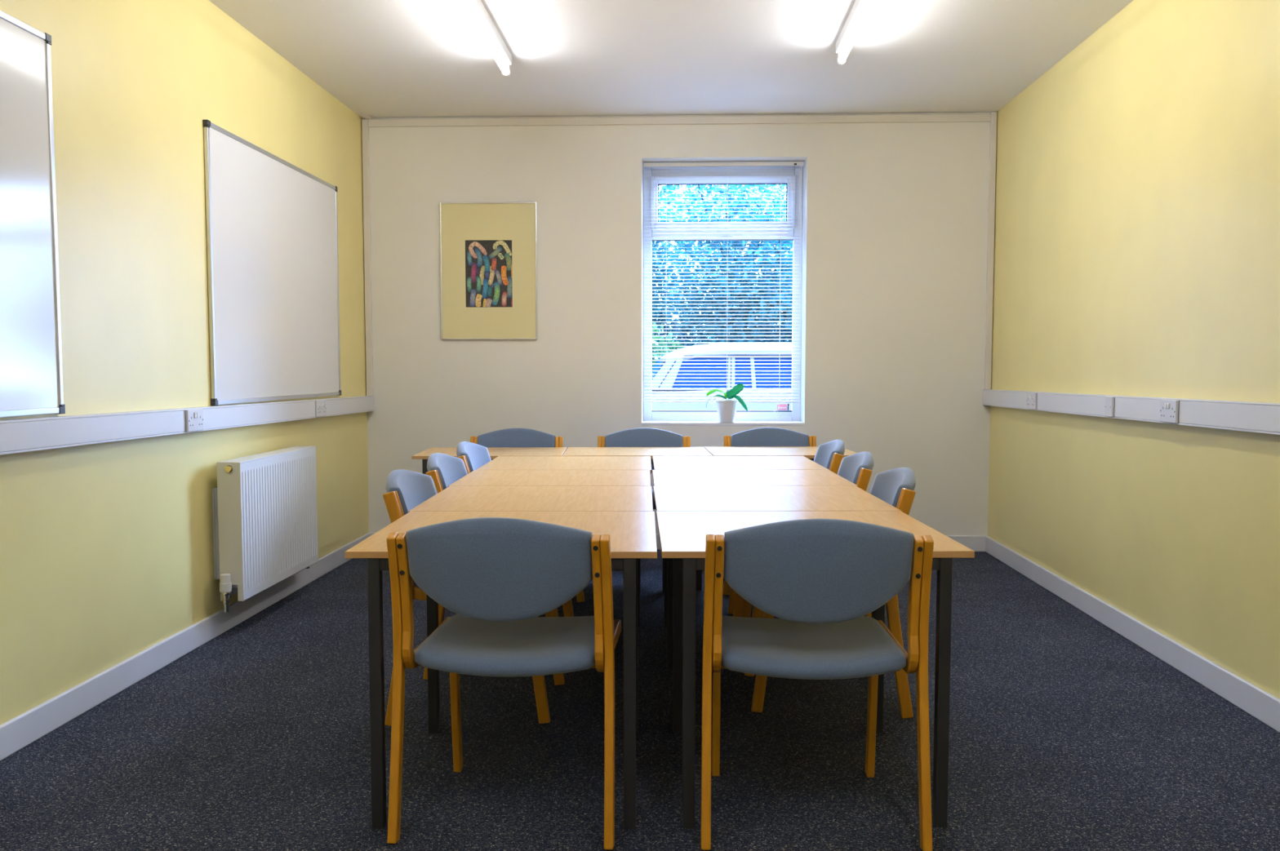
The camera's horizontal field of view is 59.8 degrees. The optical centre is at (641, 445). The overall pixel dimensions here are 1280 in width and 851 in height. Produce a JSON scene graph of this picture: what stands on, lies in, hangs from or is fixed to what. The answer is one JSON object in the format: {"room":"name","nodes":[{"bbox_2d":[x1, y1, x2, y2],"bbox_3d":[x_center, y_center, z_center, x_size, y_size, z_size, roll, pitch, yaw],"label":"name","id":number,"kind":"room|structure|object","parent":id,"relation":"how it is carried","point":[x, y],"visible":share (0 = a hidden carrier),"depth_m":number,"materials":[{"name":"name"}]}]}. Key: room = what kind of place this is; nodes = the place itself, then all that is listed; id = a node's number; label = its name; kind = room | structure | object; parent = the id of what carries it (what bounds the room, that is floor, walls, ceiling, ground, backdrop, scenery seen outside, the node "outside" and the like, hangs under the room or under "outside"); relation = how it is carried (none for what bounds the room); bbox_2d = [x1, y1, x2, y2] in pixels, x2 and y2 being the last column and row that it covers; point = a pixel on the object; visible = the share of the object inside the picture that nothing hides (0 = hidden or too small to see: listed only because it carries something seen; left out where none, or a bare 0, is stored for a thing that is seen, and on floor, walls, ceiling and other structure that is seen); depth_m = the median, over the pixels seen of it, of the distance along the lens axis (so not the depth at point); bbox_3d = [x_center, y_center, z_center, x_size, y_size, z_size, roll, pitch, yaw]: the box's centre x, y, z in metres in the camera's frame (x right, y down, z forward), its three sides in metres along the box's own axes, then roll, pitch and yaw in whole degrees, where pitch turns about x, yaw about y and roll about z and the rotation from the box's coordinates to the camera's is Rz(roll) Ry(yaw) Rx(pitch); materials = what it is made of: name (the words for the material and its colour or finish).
{"room":"meeting room","nodes":[
{"label":"meeting room","id":0,"kind":"room"},
{"bbox_2d":[0,0,368,725],"bbox_3d":[-2.086,-0.415,2.954,0.200,2.812,9.382,0,4,2],"label":"wall","id":1,"kind":"structure","parent":0,"point":[107,548],"depth_m":4.32,"materials":[{"name":"yellow paint"}]},
{"bbox_2d":[0,10,65,417],"bbox_3d":[-1.969,-0.684,3.086,0.022,1.240,1.218,0,4,2],"label":"whiteboard","id":2,"kind":"object","parent":1,"relation":"attached to","point":[31,371],"visible":1,"depth_m":3.53,"materials":[{"name":"white plastic"}]},
{"bbox_2d":[0,533,370,761],"bbox_3d":[-1.980,0.940,2.981,0.018,0.105,8.854,0,4,2],"label":"baseboard","id":3,"kind":"structure","parent":1,"relation":"attached to","point":[22,731],"depth_m":4.28,"materials":[{"name":"white paint"}]},
{"bbox_2d":[0,395,374,455],"bbox_3d":[-1.962,0.003,2.933,0.050,0.159,8.852,0,4,2],"label":"cable trunking","id":4,"kind":"object","parent":1,"relation":"attached to","point":[33,434],"visible":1,"depth_m":4.21,"materials":[{"name":"white plastic"}]},
{"bbox_2d":[185,408,203,431],"bbox_3d":[-1.861,-0.107,4.641,0.018,0.090,0.146,0,4,2],"label":"wall socket","id":5,"kind":"object","parent":4,"relation":"attached to","point":[193,418],"visible":1,"depth_m":4.62,"materials":[{"name":"white plastic"}]},
{"bbox_2d":[315,400,326,417],"bbox_3d":[-1.798,-0.210,6.249,0.018,0.090,0.146,0,4,2],"label":"wall socket","id":6,"kind":"object","parent":4,"relation":"attached to","point":[320,405],"visible":1,"depth_m":6.23,"materials":[{"name":"white plastic"}]},
{"bbox_2d":[212,446,318,612],"bbox_3d":[-1.817,0.367,5.381,0.150,0.659,1.061,0,4,2],"label":"radiator","id":7,"kind":"object","parent":1,"relation":"attached to","point":[264,505],"visible":1,"depth_m":5.16,"materials":[{"name":"white metal"}]},
{"bbox_2d":[220,446,315,463],"bbox_3d":[-1.794,0.040,5.384,0.105,0.006,1.003,0,4,2],"label":"grille","id":8,"kind":"object","parent":7,"relation":"attached to","point":[286,453],"depth_m":5.34,"materials":[{"name":"white metal"}]},
{"bbox_2d":[202,120,341,405],"bbox_3d":[-1.863,-0.862,5.788,0.022,1.246,1.814,0,4,2],"label":"whiteboard","id":9,"kind":"object","parent":1,"relation":"attached to","point":[272,224],"visible":1,"depth_m":5.57,"materials":[{"name":"white plastic"}]},
{"bbox_2d":[0,550,1279,850],"bbox_3d":[0.047,1.053,2.973,4.469,0.120,9.382,0,4,2],"label":"floor","id":10,"kind":"structure","parent":0,"point":[1066,734],"depth_m":3.46,"materials":[{"name":"carpet"}]},
{"bbox_2d":[382,469,564,726],"bbox_3d":[-0.587,0.504,3.972,0.606,0.838,0.572,0,4,2],"label":"chair","id":11,"kind":"object","parent":10,"relation":"on","point":[406,490],"visible":0.26,"depth_m":3.77,"materials":[{"name":"blue"}]},
{"bbox_2d":[411,447,566,474],"bbox_3d":[-0.830,0.395,6.248,0.794,0.730,0.618,0,4,-1],"label":"side table","id":12,"kind":"object","parent":10,"relation":"on","point":[494,452],"visible":0.34,"depth_m":6.15,"materials":[{"name":"brown wood"}]},
{"bbox_2d":[426,453,573,622],"bbox_3d":[-0.593,0.450,4.736,0.606,0.838,0.572,0,4,2],"label":"chair","id":13,"kind":"object","parent":10,"relation":"on","point":[444,469],"visible":0.15,"depth_m":4.76,"materials":[{"name":"blue fabric"}]},
{"bbox_2d":[345,511,657,829],"bbox_3d":[-0.358,0.606,3.266,0.798,0.730,0.798,0,4,0],"label":"square table","id":14,"kind":"object","parent":10,"relation":"on","point":[633,535],"visible":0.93,"depth_m":2.89,"materials":[{"name":"brown wood"}]},
{"bbox_2d":[386,517,621,850],"bbox_3d":[-0.339,0.572,3.013,0.572,0.838,0.606,0,4,4],"label":"chair","id":15,"kind":"object","parent":10,"relation":"on","point":[497,575],"visible":1,"depth_m":2.77,"materials":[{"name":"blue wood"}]},
{"bbox_2d":[470,428,563,447],"bbox_3d":[-0.754,0.331,6.425,0.572,0.838,0.606,0,4,2],"label":"chair","id":16,"kind":"object","parent":10,"relation":"on","point":[508,437],"visible":0.14,"depth_m":6.64,"materials":[{"name":"blue fabric"}]},
{"bbox_2d":[456,441,584,617],"bbox_3d":[-0.592,0.399,5.464,0.606,0.838,0.572,0,4,3],"label":"chair","id":17,"kind":"object","parent":10,"relation":"on","point":[474,456],"visible":0.16,"depth_m":5.51,"materials":[{"name":"blue fabric"}]},
{"bbox_2d":[408,486,653,722],"bbox_3d":[-0.362,0.551,4.051,0.801,0.730,0.768,0,4,0],"label":"square table","id":18,"kind":"object","parent":10,"relation":"on","point":[452,499],"visible":0.36,"depth_m":3.95,"materials":[{"name":"brown wood"}]},
{"bbox_2d":[448,470,650,629],"bbox_3d":[-0.365,0.499,4.780,0.804,0.730,0.684,0,4,0],"label":"square table","id":19,"kind":"object","parent":10,"relation":"on","point":[476,477],"visible":0.42,"depth_m":4.78,"materials":[{"name":"brown wood"}]},
{"bbox_2d":[476,456,651,626],"bbox_3d":[-0.356,0.447,5.524,0.806,0.730,0.794,0,4,0],"label":"square table","id":20,"kind":"object","parent":10,"relation":"on","point":[500,463],"visible":0.43,"depth_m":5.42,"materials":[{"name":"brown wood"}]},
{"bbox_2d":[562,447,712,591],"bbox_3d":[-0.028,0.394,6.272,0.800,0.730,0.633,0,4,-1],"label":"side table","id":21,"kind":"object","parent":10,"relation":"on","point":[571,451],"visible":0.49,"depth_m":6.15,"materials":[{"name":"brown wood"}]},
{"bbox_2d":[597,427,690,509],"bbox_3d":[0.005,0.329,6.445,0.572,0.838,0.606,0,4,2],"label":"chair","id":22,"kind":"object","parent":10,"relation":"on","point":[640,437],"visible":0.19,"depth_m":6.66,"materials":[{"name":"blue fabric"}]},
{"bbox_2d":[652,456,828,593],"bbox_3d":[0.459,0.445,5.541,0.802,0.730,0.796,0,4,0],"label":"square table","id":23,"kind":"object","parent":10,"relation":"on","point":[660,463],"visible":0.38,"depth_m":5.46,"materials":[{"name":"brown wood"}]},
{"bbox_2d":[652,470,857,628],"bbox_3d":[0.454,0.498,4.792,0.810,0.730,0.686,0,4,0],"label":"square table","id":24,"kind":"object","parent":10,"relation":"on","point":[660,477],"visible":0.45,"depth_m":4.77,"materials":[{"name":"brown wood"}]},
{"bbox_2d":[723,427,816,446],"bbox_3d":[0.764,0.327,6.480,0.572,0.838,0.606,0,4,1],"label":"chair","id":25,"kind":"object","parent":10,"relation":"on","point":[762,437],"visible":0.2,"depth_m":6.70,"materials":[{"name":"blue fabric"}]},
{"bbox_2d":[653,485,902,669],"bbox_3d":[0.450,0.550,4.060,0.804,0.730,0.770,0,4,0],"label":"square table","id":26,"kind":"object","parent":10,"relation":"on","point":[667,498],"visible":0.44,"depth_m":4.03,"materials":[{"name":"brown wood"}]},
{"bbox_2d":[704,446,856,585],"bbox_3d":[0.778,0.391,6.301,0.803,0.730,0.658,0,4,-1],"label":"side table","id":27,"kind":"object","parent":10,"relation":"on","point":[809,452],"visible":0.25,"depth_m":6.20,"materials":[{"name":"brown wood"}]},
{"bbox_2d":[722,440,844,614],"bbox_3d":[0.709,0.388,5.618,0.606,0.838,0.572,0,4,1],"label":"chair","id":28,"kind":"object","parent":10,"relation":"on","point":[829,455],"visible":0.23,"depth_m":5.48,"materials":[{"name":"blue fabric"}]},
{"bbox_2d":[733,451,873,617],"bbox_3d":[0.688,0.443,4.832,0.606,0.838,0.572,0,4,2],"label":"chair","id":29,"kind":"object","parent":10,"relation":"on","point":[857,468],"visible":0.17,"depth_m":4.79,"materials":[{"name":"blue fabric"}]},
{"bbox_2d":[656,511,974,828],"bbox_3d":[0.450,0.606,3.270,0.801,0.730,0.798,0,4,0],"label":"square table","id":30,"kind":"object","parent":10,"relation":"on","point":[682,534],"visible":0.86,"depth_m":2.90,"materials":[{"name":"brown wood"}]},
{"bbox_2d":[700,519,933,850],"bbox_3d":[0.439,0.574,2.989,0.572,0.838,0.606,0,4,1],"label":"chair","id":31,"kind":"object","parent":10,"relation":"on","point":[820,578],"visible":1,"depth_m":2.75,"materials":[{"name":"blue"}]},
{"bbox_2d":[744,467,915,719],"bbox_3d":[0.678,0.497,4.072,0.606,0.838,0.572,0,4,2],"label":"chair","id":32,"kind":"object","parent":10,"relation":"on","point":[895,487],"visible":0.27,"depth_m":3.84,"materials":[{"name":"blue fabric"}]},
{"bbox_2d":[208,0,1133,118],"bbox_3d":[0.046,-1.887,2.765,4.469,0.150,9.382,0,4,2],"label":"ceiling","id":33,"kind":"structure","parent":0,"point":[381,58],"depth_m":5.75,"materials":[{"name":"white paint"}]},
{"bbox_2d":[457,0,511,76],"bbox_3d":[-0.737,-1.905,4.856,0.060,0.109,1.842,0,4,2],"label":"light","id":34,"kind":"object","parent":33,"relation":"attached to","point":[475,10],"visible":1,"depth_m":5.16,"materials":[{"name":"white plastic"}]},
{"bbox_2d":[835,0,876,65],"bbox_3d":[0.959,-1.890,4.639,0.060,0.109,1.842,0,4,2],"label":"light","id":35,"kind":"object","parent":33,"relation":"attached to","point":[860,11],"visible":1,"depth_m":5.08,"materials":[{"name":"white plastic"}]},
{"bbox_2d":[361,112,990,536],"bbox_3d":[0.225,-0.729,7.391,4.069,2.812,0.310,0,4,2],"label":"wall","id":36,"kind":"structure","parent":0,"point":[895,215],"depth_m":7.21,"materials":[{"name":"beige paint"}]},
{"bbox_2d":[361,119,373,395],"bbox_3d":[-1.789,-1.222,7.268,0.041,1.787,0.024,0,4,2],"label":"trim","id":37,"kind":"structure","parent":36,"relation":"attached to","point":[365,128],"depth_m":7.26,"materials":[{"name":"white paint"}]},
{"bbox_2d":[360,113,377,119],"bbox_3d":[-1.748,-2.115,7.143,0.085,0.012,0.100,0,4,2],"label":"trim","id":38,"kind":"structure","parent":36,"relation":"attached to","point":[367,116],"depth_m":7.12,"materials":[{"name":"white paint"}]},
{"bbox_2d":[439,201,537,339],"bbox_3d":[-0.996,-1.136,7.243,0.633,0.887,0.020,0,4,2],"label":"framed picture","id":39,"kind":"object","parent":36,"relation":"attached to","point":[488,251],"visible":1,"depth_m":7.24,"materials":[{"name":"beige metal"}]},
{"bbox_2d":[465,240,512,306],"bbox_3d":[-0.995,-1.120,7.246,0.306,0.432,0.003,0,4,2],"label":"print","id":40,"kind":"object","parent":39,"relation":"attached to","point":[488,263],"depth_m":7.25,"materials":[{"name":"paper"}]},
{"bbox_2d":[368,532,986,551],"bbox_3d":[0.219,0.632,7.323,4.069,0.105,0.018,0,4,2],"label":"baseboard","id":41,"kind":"structure","parent":36,"relation":"attached to","point":[975,543],"depth_m":7.24,"materials":[{"name":"white paint"}]},
{"bbox_2d":[368,113,991,127],"bbox_3d":[0.221,-2.084,7.129,3.978,0.048,0.022,0,4,2],"label":"trim","id":42,"kind":"structure","parent":36,"relation":"attached to","point":[961,117],"depth_m":7.12,"materials":[{"name":"white paint"}]},
{"bbox_2d":[641,164,804,426],"bbox_3d":[0.536,-1.006,7.360,1.061,1.732,0.309,0,4,2],"label":"window","id":43,"kind":"structure","parent":36,"relation":"in","point":[793,417],"depth_m":7.42,"materials":[{"name":"white plastic"}]},
{"bbox_2d":[644,161,804,420],"bbox_3d":[0.535,-1.013,7.327,1.045,1.689,0.078,0,4,2],"label":"blind","id":44,"kind":"object","parent":43,"relation":"attached to","point":[781,164],"visible":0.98,"depth_m":7.35,"materials":[{"name":"white plastic"}]},
{"bbox_2d":[706,383,747,422],"bbox_3d":[0.557,-0.282,7.300,0.272,0.256,0.147,0,4,2],"label":"potted orchid","id":45,"kind":"object","parent":43,"relation":"on","point":[726,409],"visible":1,"depth_m":7.26,"materials":[{"name":"white ceramic"}]},
{"bbox_2d":[776,403,791,410],"bbox_3d":[0.959,-0.262,7.509,0.102,0.058,0.003,0,4,2],"label":"window sticker","id":46,"kind":"object","parent":43,"relation":"attached to","point":[784,406],"visible":0.93,"depth_m":7.51,"materials":[{"name":"white"}]},
{"bbox_2d":[984,111,996,389],"bbox_3d":[2.228,-1.239,7.109,0.038,1.753,0.024,0,4,2],"label":"trim","id":47,"kind":"structure","parent":36,"relation":"attached to","point":[993,136],"depth_m":7.10,"materials":[{"name":"white paint"}]},
{"bbox_2d":[987,0,1279,699],"bbox_3d":[2.180,-0.404,2.786,0.200,2.812,9.382,0,4,2],"label":"wall","id":48,"kind":"structure","parent":0,"point":[1137,223],"depth_m":4.71,"materials":[{"name":"yellow paint"}]},
{"bbox_2d":[982,389,1279,435],"bbox_3d":[2.052,-0.033,2.772,0.050,0.165,8.852,0,4,2],"label":"cable trunking","id":49,"kind":"object","parent":48,"relation":"attached to","point":[1244,416],"visible":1,"depth_m":4.55,"materials":[{"name":"white plastic"}]},
{"bbox_2d":[1026,392,1036,409],"bbox_3d":[2.151,-0.248,6.151,0.018,0.090,0.146,0,4,2],"label":"wall socket","id":50,"kind":"object","parent":49,"relation":"attached to","point":[1031,397],"visible":1,"depth_m":6.13,"materials":[{"name":"white plastic"}]},
{"bbox_2d":[1104,396,1114,417],"bbox_3d":[2.109,-0.176,5.021,0.013,0.090,0.086,0,4,2],"label":"blank plate","id":51,"kind":"object","parent":49,"relation":"attached to","point":[1109,401],"visible":1,"depth_m":5.00,"materials":[{"name":"white plastic"}]},
{"bbox_2d":[1160,399,1178,423],"bbox_3d":[2.082,-0.137,4.401,0.018,0.090,0.147,0,4,2],"label":"wall socket","id":52,"kind":"object","parent":49,"relation":"attached to","point":[1169,409],"visible":1,"depth_m":4.38,"materials":[{"name":"white plastic"}]},
{"bbox_2d":[985,536,1279,733],"bbox_3d":[2.068,0.950,2.822,0.018,0.105,8.854,0,4,2],"label":"baseboard","id":53,"kind":"structure","parent":48,"relation":"attached to","point":[1249,698],"depth_m":4.60,"materials":[{"name":"white paint"}]},
{"label":"outside","id":54,"kind":"structure","parent":0,"visible":0},
{"bbox_3d":[0.738,0.082,18.830,44.000,0.180,22.416,0,4,2],"label":"ground","id":55,"kind":"structure","parent":54,"visible":0},
{"bbox_2d":[652,241,670,334],"bbox_3d":[-1.532,-2.401,17.250,4.042,5.004,2.551,0,4,2],"label":"tree","id":56,"kind":"object","parent":55,"relation":"on","point":[655,318],"visible":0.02,"depth_m":16.98,"materials":[{"name":"green plant"}]},
{"bbox_2d":[652,322,686,367],"bbox_3d":[-0.492,-0.862,15.700,2.370,2.159,1.079,0,4,2],"label":"bush","id":57,"kind":"object","parent":55,"relation":"on","point":[655,339],"visible":0.02,"depth_m":15.51,"materials":[{"name":"green plant"}]},
{"bbox_2d":[652,306,791,410],"bbox_3d":[1.062,-0.679,13.775,4.280,2.052,1.784,0,4,2],"label":"parked car","id":58,"kind":"object","parent":55,"relation":"on","point":[655,406],"visible":0.26,"depth_m":13.05,"materials":[{"name":"silver metal"}]},
{"bbox_2d":[652,184,792,359],"bbox_3d":[1.179,-2.414,17.432,3.953,5.003,2.514,0,4,2],"label":"tree","id":59,"kind":"object","parent":55,"relation":"on","point":[676,196],"visible":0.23,"depth_m":16.77,"materials":[{"name":"green plant"}]},
{"bbox_2d":[696,184,792,343],"bbox_3d":[2.772,-2.340,16.382,3.963,5.003,2.492,0,4,2],"label":"tree","id":60,"kind":"object","parent":55,"relation":"on","point":[776,211],"visible":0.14,"depth_m":16.02,"materials":[{"name":"green plant"}]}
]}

